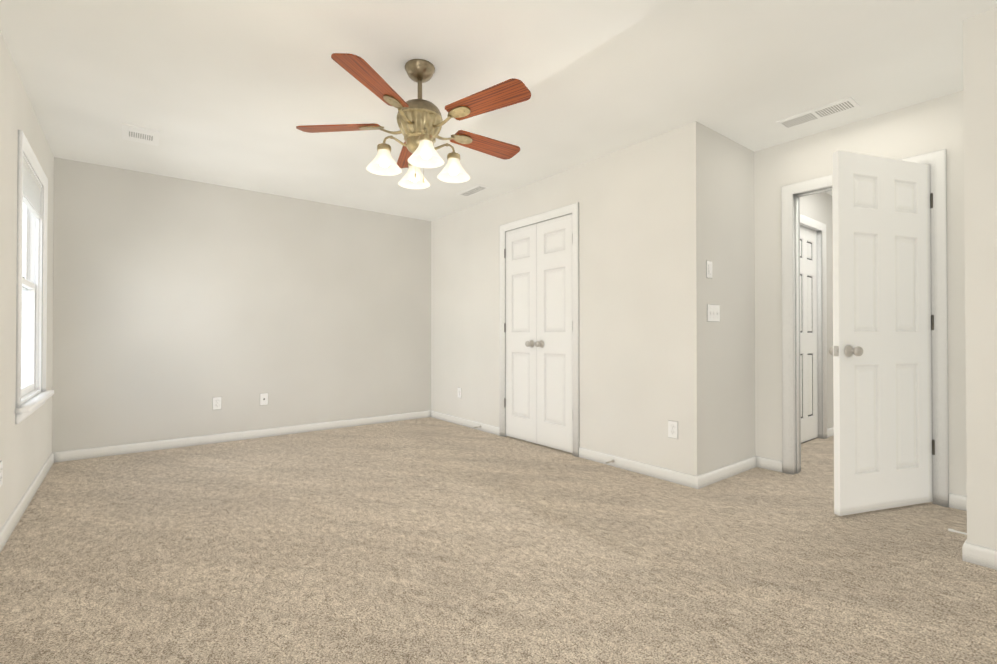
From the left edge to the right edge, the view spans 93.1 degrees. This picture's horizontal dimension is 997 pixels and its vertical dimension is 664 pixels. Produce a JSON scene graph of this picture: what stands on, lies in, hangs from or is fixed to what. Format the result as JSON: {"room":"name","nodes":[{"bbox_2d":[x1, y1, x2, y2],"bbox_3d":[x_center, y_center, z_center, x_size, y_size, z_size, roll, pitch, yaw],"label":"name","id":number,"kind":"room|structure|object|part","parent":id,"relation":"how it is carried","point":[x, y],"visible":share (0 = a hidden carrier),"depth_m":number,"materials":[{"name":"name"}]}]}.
{"room":"empty bedroom","nodes":[
{"label":"empty bedroom","id":0,"kind":"room"},
{"bbox_2d":[0,30,53,528],"bbox_3d":[-1.769,-0.199,1.385,0.120,2.440,6.202,0,-1,-38],"label":"wall","id":1,"kind":"structure","parent":0,"point":[25,448],"depth_m":2.50,"materials":[{"name":"grey paint"}]},
{"bbox_2d":[0,460,2,486],"bbox_3d":[-2.362,0.676,2.241,0.008,0.119,0.074,0,-1,-38],"label":"electrical outlet","id":2,"kind":"object","parent":1,"relation":"attached to","point":[1,472],"visible":1,"depth_m":2.25,"materials":[{"name":"grey plastic"}]},
{"bbox_2d":[0,452,55,551],"bbox_3d":[-1.716,0.980,1.416,0.014,0.083,5.962,0,-1,-38],"label":"baseboard","id":3,"kind":"structure","parent":1,"relation":"attached to","point":[11,522],"depth_m":2.71,"materials":[{"name":"white wood"}]},
{"bbox_2d":[15,130,53,423],"bbox_3d":[-2.943,-0.297,2.935,0.178,1.595,1.064,0,-1,-38],"label":"window","id":4,"kind":"structure","parent":1,"relation":"in","point":[28,404],"depth_m":3.22,"materials":[{"name":"white glass"}]},
{"bbox_3d":[-2.986,-0.648,2.904,0.028,0.713,0.836,0,-1,-38],"label":"window sash","id":5,"kind":"part","parent":4,"relation":"part of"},
{"bbox_3d":[-2.955,0.026,2.923,0.004,0.650,0.760,0,-1,-38],"label":"sash glass","id":6,"kind":"part","parent":4,"relation":"part of","materials":[{"name":"glass"}]},
{"bbox_3d":[-2.955,0.033,2.923,0.034,0.728,0.836,0,-1,-38],"label":"window sash","id":7,"kind":"part","parent":4,"relation":"part of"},
{"bbox_3d":[-2.966,-0.304,2.917,0.120,1.445,0.880,0,-1,-38],"label":"frame","id":8,"kind":"part","parent":4,"relation":"part of","materials":[{"name":"white paint"}]},
{"bbox_2d":[23,158,41,218],"bbox_3d":[-2.930,-0.728,2.949,0.031,0.548,0.828,0,-1,-38],"label":"window blind","id":9,"kind":"object","parent":4,"relation":"attached to","point":[32,189],"visible":0.48,"depth_m":2.97,"materials":[{"name":"white"}]},
{"bbox_2d":[52,157,430,451],"bbox_3d":[-1.084,-0.164,5.779,6.370,2.440,0.120,0,-1,-38],"label":"wall","id":10,"kind":"structure","parent":0,"point":[179,304],"depth_m":4.49,"materials":[{"name":"grey paint"}]},
{"bbox_2d":[213,397,221,409],"bbox_3d":[-2.657,0.674,4.462,0.074,0.119,0.008,0,-1,-38],"label":"electrical outlet","id":11,"kind":"object","parent":10,"relation":"attached to","point":[217,403],"visible":1,"depth_m":4.46,"materials":[{"name":"grey plastic"}]},
{"bbox_2d":[56,410,431,461],"bbox_3d":[-2.182,1.007,4.827,3.419,0.083,0.013,0,-1,-38],"label":"baseboard","id":12,"kind":"structure","parent":10,"relation":"attached to","point":[78,454],"depth_m":4.49,"materials":[{"name":"white wood"}]},
{"bbox_2d":[260,393,267,404],"bbox_3d":[-2.335,0.670,4.708,0.074,0.119,0.018,0,-1,-38],"label":"outlet","id":13,"kind":"object","parent":10,"relation":"attached to","point":[263,398],"visible":1,"depth_m":4.71,"materials":[{"name":"grey plastic"}]},
{"bbox_2d":[0,417,996,663],"bbox_3d":[1.018,1.084,2.981,7.090,0.100,7.702,0,-1,-38],"label":"floor","id":14,"kind":"structure","parent":0,"point":[429,540],"depth_m":2.10,"materials":[{"name":"carpet"}]},
{"bbox_2d":[0,0,996,220],"bbox_3d":[1.018,-1.456,3.001,7.090,0.100,7.702,0,-1,-38],"label":"ceiling","id":15,"kind":"structure","parent":0,"point":[231,93],"depth_m":2.60,"materials":[{"name":"white paint"}]},
{"bbox_2d":[122,123,159,145],"bbox_3d":[-2.544,-1.398,3.361,0.210,0.010,0.315,0,-1,-38],"label":"ceiling vent","id":16,"kind":"object","parent":15,"relation":"in","point":[127,128],"depth_m":3.34,"materials":[{"name":"white metal"}]},
{"bbox_3d":[-2.544,-1.393,3.361,0.134,0.001,0.103,0,-1,-38],"label":"vent supply window slots","id":17,"kind":"part","parent":16,"relation":"part of","materials":[{"name":"white metal"}]},
{"bbox_2d":[296,53,530,188],"bbox_3d":[-0.380,-1.099,2.537,1.240,0.620,1.281,0,-1,-38],"label":"fan","id":18,"kind":"object","parent":15,"relation":"hanging from","point":[420,122],"visible":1,"depth_m":2.43,"materials":[{"name":"cherry wood"},{"name":"antique brass"},{"name":"frosted white glass"}]},
{"bbox_3d":[-0.857,-1.102,2.552,0.450,0.037,0.148,0,0,5],"label":"blade","id":19,"kind":"part","parent":18,"relation":"part of","materials":[{"name":"brown wood"}]},
{"bbox_3d":[-0.554,-1.106,2.096,0.148,0.037,0.450,0,0,18],"label":"blade","id":20,"kind":"part","parent":18,"relation":"part of","materials":[{"name":"brown wood"}]},
{"bbox_3d":[-0.594,-0.894,2.452,0.180,0.108,0.180,0,-1,-38],"label":"lamp shade","id":21,"kind":"part","parent":18,"relation":"part of","materials":[{"name":"white glass"}]},
{"bbox_3d":[-0.556,-0.982,2.474,0.157,0.087,0.084,0,-1,-38],"label":"light arm","id":22,"kind":"part","parent":18,"relation":"part of"},
{"bbox_3d":[-0.548,-1.099,2.935,0.148,0.037,0.450,0,0,-17],"label":"blade","id":23,"kind":"part","parent":18,"relation":"part of","materials":[{"name":"brown wood"}]},
{"bbox_3d":[-0.479,-0.893,2.688,0.180,0.108,0.180,0,-1,-38],"label":"lamp shade","id":24,"kind":"part","parent":18,"relation":"part of","materials":[{"name":"white glass"}]},
{"bbox_3d":[-0.419,-1.176,2.515,0.236,0.080,0.236,0,-1,-38],"label":"motor","id":25,"kind":"part","parent":18,"relation":"part of","materials":[{"name":"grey metal"}]},
{"bbox_3d":[-0.419,-1.038,2.514,0.242,0.196,0.242,0,-1,-38],"label":"motor","id":26,"kind":"part","parent":18,"relation":"part of","materials":[{"name":"gold metal"}]},
{"bbox_3d":[-0.358,-0.895,2.338,0.180,0.108,0.180,0,-1,-38],"label":"lamp shade","id":27,"kind":"part","parent":18,"relation":"part of","materials":[{"name":"white glass"}]},
{"bbox_3d":[-0.380,-0.982,2.375,0.084,0.087,0.157,0,-1,-38],"label":"light arm","id":28,"kind":"part","parent":18,"relation":"part of"},
{"bbox_3d":[-0.281,-0.981,2.552,0.157,0.087,0.084,0,-1,-38],"label":"light arm","id":29,"kind":"part","parent":18,"relation":"part of"},
{"bbox_3d":[-0.244,-0.893,2.573,0.180,0.108,0.180,0,-1,-38],"label":"lamp shade","id":30,"kind":"part","parent":18,"relation":"part of","materials":[{"name":"white glass"}]},
{"bbox_3d":[-0.072,-1.100,2.786,0.450,0.037,0.148,0,-1,-38],"label":"blade","id":31,"kind":"part","parent":18,"relation":"part of","materials":[{"name":"brown wood"}]},
{"bbox_3d":[-0.058,-1.104,2.262,0.450,0.037,0.148,0,-1,35],"label":"blade","id":32,"kind":"part","parent":18,"relation":"part of","materials":[{"name":"brown wood"}]},
{"bbox_2d":[457,184,489,196],"bbox_3d":[-0.250,-1.388,4.648,0.140,0.010,0.380,0,-1,-38],"label":"ceiling vent","id":33,"kind":"object","parent":15,"relation":"in","point":[478,188],"visible":1,"depth_m":4.62,"materials":[{"name":"white metal"}]},
{"bbox_2d":[776,97,859,128],"bbox_3d":[2.046,-1.400,3.041,0.170,0.010,0.420,0,-1,-38],"label":"ceiling vent","id":34,"kind":"object","parent":15,"relation":"in","point":[821,112],"visible":1,"depth_m":3.02,"materials":[{"name":"white metal"}]},
{"bbox_2d":[431,121,705,475],"bbox_3d":[0.285,-0.173,4.553,0.120,2.440,3.499,0,-1,-38],"label":"wall","id":35,"kind":"structure","parent":0,"point":[642,293],"depth_m":3.63,"materials":[{"name":"grey paint"}]},
{"bbox_2d":[458,387,460,397],"bbox_3d":[-0.446,0.691,5.377,0.008,0.119,0.074,0,-1,-38],"label":"electrical outlet","id":36,"kind":"object","parent":35,"relation":"attached to","point":[459,392],"visible":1,"depth_m":5.37,"materials":[{"name":"grey plastic"}]},
{"bbox_2d":[432,411,499,435],"bbox_3d":[-0.407,1.011,5.321,0.014,0.083,1.376,0,-1,-38],"label":"baseboard","id":37,"kind":"structure","parent":35,"relation":"attached to","point":[488,428],"depth_m":5.24,"materials":[{"name":"white wood"}]},
{"bbox_2d":[504,223,536,443],"bbox_3d":[0.194,0.014,4.548,0.105,2.040,0.470,0,-1,-38],"label":"closet door","id":38,"kind":"structure","parent":35,"relation":"in","point":[520,327],"depth_m":4.55,"materials":[{"name":"white paint"}]},
{"bbox_3d":[0.285,0.110,4.403,0.070,0.066,0.066,0,-1,-38],"label":"knob","id":39,"kind":"part","parent":38,"relation":"part of","materials":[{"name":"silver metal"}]},
{"bbox_2d":[500,202,579,456],"bbox_3d":[0.390,-0.019,4.402,0.139,2.128,1.060,0,-1,-38],"label":"door frame","id":40,"kind":"structure","parent":35,"relation":"attached to","point":[573,209],"depth_m":4.01,"materials":[{"name":"white wood"}]},
{"bbox_2d":[535,214,572,452],"bbox_3d":[0.485,0.011,4.176,0.105,2.040,0.470,0,-1,-38],"label":"closet door","id":41,"kind":"structure","parent":35,"relation":"in","point":[554,343],"depth_m":4.19,"materials":[{"name":"white paint"}]},
{"bbox_3d":[0.367,0.110,4.298,0.070,0.066,0.066,0,-1,-38],"label":"knob","id":42,"kind":"part","parent":41,"relation":"part of","materials":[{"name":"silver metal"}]},
{"bbox_2d":[579,447,700,488],"bbox_3d":[0.996,0.997,3.525,0.013,0.083,1.046,0,-1,-38],"label":"baseboard","id":43,"kind":"structure","parent":35,"relation":"attached to","point":[693,481],"depth_m":3.44,"materials":[{"name":"white wood"}]},
{"bbox_2d":[668,420,677,438],"bbox_3d":[1.205,0.674,3.265,0.008,0.119,0.074,0,-1,-38],"label":"electrical outlet","id":44,"kind":"object","parent":35,"relation":"attached to","point":[672,429],"visible":1,"depth_m":3.26,"materials":[{"name":"grey plastic"}]},
{"bbox_2d":[705,126,833,472],"bbox_3d":[2.418,-0.177,4.098,2.681,2.440,0.157,0,-1,-38],"label":"wall","id":45,"kind":"structure","parent":0,"point":[730,334],"depth_m":3.45,"materials":[{"name":"grey paint"}]},
{"bbox_2d":[706,260,711,278],"bbox_3d":[1.448,-0.429,3.234,0.074,0.119,0.014,0,-1,-38],"label":"switch","id":46,"kind":"object","parent":45,"relation":"attached to","point":[708,269],"visible":1,"depth_m":3.22,"materials":[{"name":"grey plastic"}]},
{"bbox_2d":[707,304,719,321],"bbox_3d":[1.491,-0.131,3.262,0.166,0.119,0.019,0,-1,-38],"label":"toggle light switch","id":47,"kind":"object","parent":45,"relation":"attached to","point":[713,313],"visible":1,"depth_m":3.26,"materials":[{"name":"grey plastic"}]},
{"bbox_2d":[701,456,758,487],"bbox_3d":[1.662,0.996,3.390,0.836,0.083,0.013,0,-1,-38],"label":"baseboard","id":48,"kind":"structure","parent":45,"relation":"attached to","point":[701,480],"depth_m":3.37,"materials":[{"name":"white wood"}]},
{"bbox_2d":[800,225,817,442],"bbox_3d":[2.884,0.019,4.524,0.624,2.030,0.105,0,-1,-38],"label":"hall door","id":49,"kind":"structure","parent":45,"relation":"in","point":[808,322],"depth_m":4.54,"materials":[{"name":"white paint"}]},
{"bbox_2d":[800,214,826,443],"bbox_3d":[2.905,-0.011,4.489,0.756,2.113,0.139,0,-1,-38],"label":"door frame","id":50,"kind":"structure","parent":45,"relation":"attached to","point":[813,224],"depth_m":4.64,"materials":[{"name":"white wood"}]},
{"bbox_3d":[2.904,0.024,4.490,0.620,2.045,0.008,0,-1,-38],"label":"hall door trim rebate","id":51,"kind":"part","parent":50,"relation":"part of","materials":[{"name":"white wood"}]},
{"bbox_2d":[827,427,833,437],"bbox_3d":[4.446,0.996,3.400,0.333,0.083,3.500,0,-1,-38],"label":"baseboard","id":52,"kind":"structure","parent":45,"relation":"attached to","point":[830,432],"depth_m":4.72,"materials":[{"name":"white wood"}]},
{"bbox_2d":[754,90,966,495],"bbox_3d":[2.428,-0.184,3.195,0.120,2.440,1.279,0,-1,-38],"label":"wall","id":53,"kind":"structure","parent":0,"point":[935,124],"depth_m":3.15,"materials":[{"name":"grey paint"}]},
{"bbox_2d":[781,149,948,506],"bbox_3d":[2.432,-0.023,3.189,0.158,2.118,0.896,0,-1,-38],"label":"door frame","id":54,"kind":"structure","parent":53,"relation":"attached to","point":[791,194],"depth_m":3.26,"materials":[{"name":"white wood"}]},
{"bbox_2d":[832,150,934,515],"bbox_3d":[2.254,0.004,2.749,0.765,2.032,0.048,0,0,-17],"label":"door leaf","id":55,"kind":"structure","parent":53,"relation":"in","point":[882,383],"depth_m":2.72,"materials":[{"name":"white paint"}]},
{"bbox_2d":[834,346,838,355],"bbox_3d":[1.884,0.106,2.638,0.006,0.056,0.025,0,0,-18],"label":"door latch","id":56,"kind":"object","parent":55,"relation":"attached to","point":[836,351],"depth_m":2.64,"materials":[{"name":"silver metal"}]},
{"bbox_2d":[828,345,862,356],"bbox_3d":[1.954,0.106,2.660,0.066,0.066,0.175,0,0,-18],"label":"door knob","id":57,"kind":"object","parent":55,"relation":"attached to","point":[849,350],"depth_m":2.63,"materials":[{"name":"silver metal"}]},
{"bbox_3d":[1.938,0.107,2.711,0.066,0.066,0.070,0,0,-17],"label":"knob","id":58,"kind":"part","parent":57,"relation":"part of","materials":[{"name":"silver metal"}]},
{"bbox_3d":[1.970,0.106,2.610,0.066,0.066,0.070,0,0,-17],"label":"knob","id":59,"kind":"part","parent":57,"relation":"part of","materials":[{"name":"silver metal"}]},
{"bbox_3d":[2.612,-0.792,2.866,0.015,0.101,0.044,0,0,-18],"label":"main door hinge","id":60,"kind":"part","parent":55,"relation":"part of","materials":[{"name":"grey metal"}]},
{"bbox_3d":[2.612,-0.057,2.860,0.015,0.101,0.044,0,0,-18],"label":"main door hinge","id":61,"kind":"part","parent":55,"relation":"part of","materials":[{"name":"grey metal"}]},
{"bbox_3d":[2.612,0.693,2.854,0.015,0.101,0.044,0,0,-18],"label":"main door hinge","id":62,"kind":"part","parent":55,"relation":"part of","materials":[{"name":"black metal"}]},
{"bbox_2d":[963,7,996,549],"bbox_3d":[2.523,-0.191,2.381,0.973,2.440,0.120,0,-1,-38],"label":"wall","id":63,"kind":"structure","parent":0,"point":[980,111],"depth_m":2.09,"materials":[{"name":"grey paint"}]},
{"bbox_2d":[948,528,966,534],"bbox_3d":[2.266,0.984,2.319,0.022,0.022,0.086,0,-1,-38],"label":"door stop","id":64,"kind":"object","parent":63,"relation":"attached to","point":[953,530],"visible":0.6,"depth_m":2.33,"materials":[{"name":"white"}]},
{"bbox_2d":[962,539,996,569],"bbox_3d":[2.457,0.982,1.654,0.013,0.083,1.197,0,-1,-38],"label":"baseboard","id":65,"kind":"structure","parent":63,"relation":"attached to","point":[979,555],"depth_m":2.08,"materials":[{"name":"white wood"}]}
]}

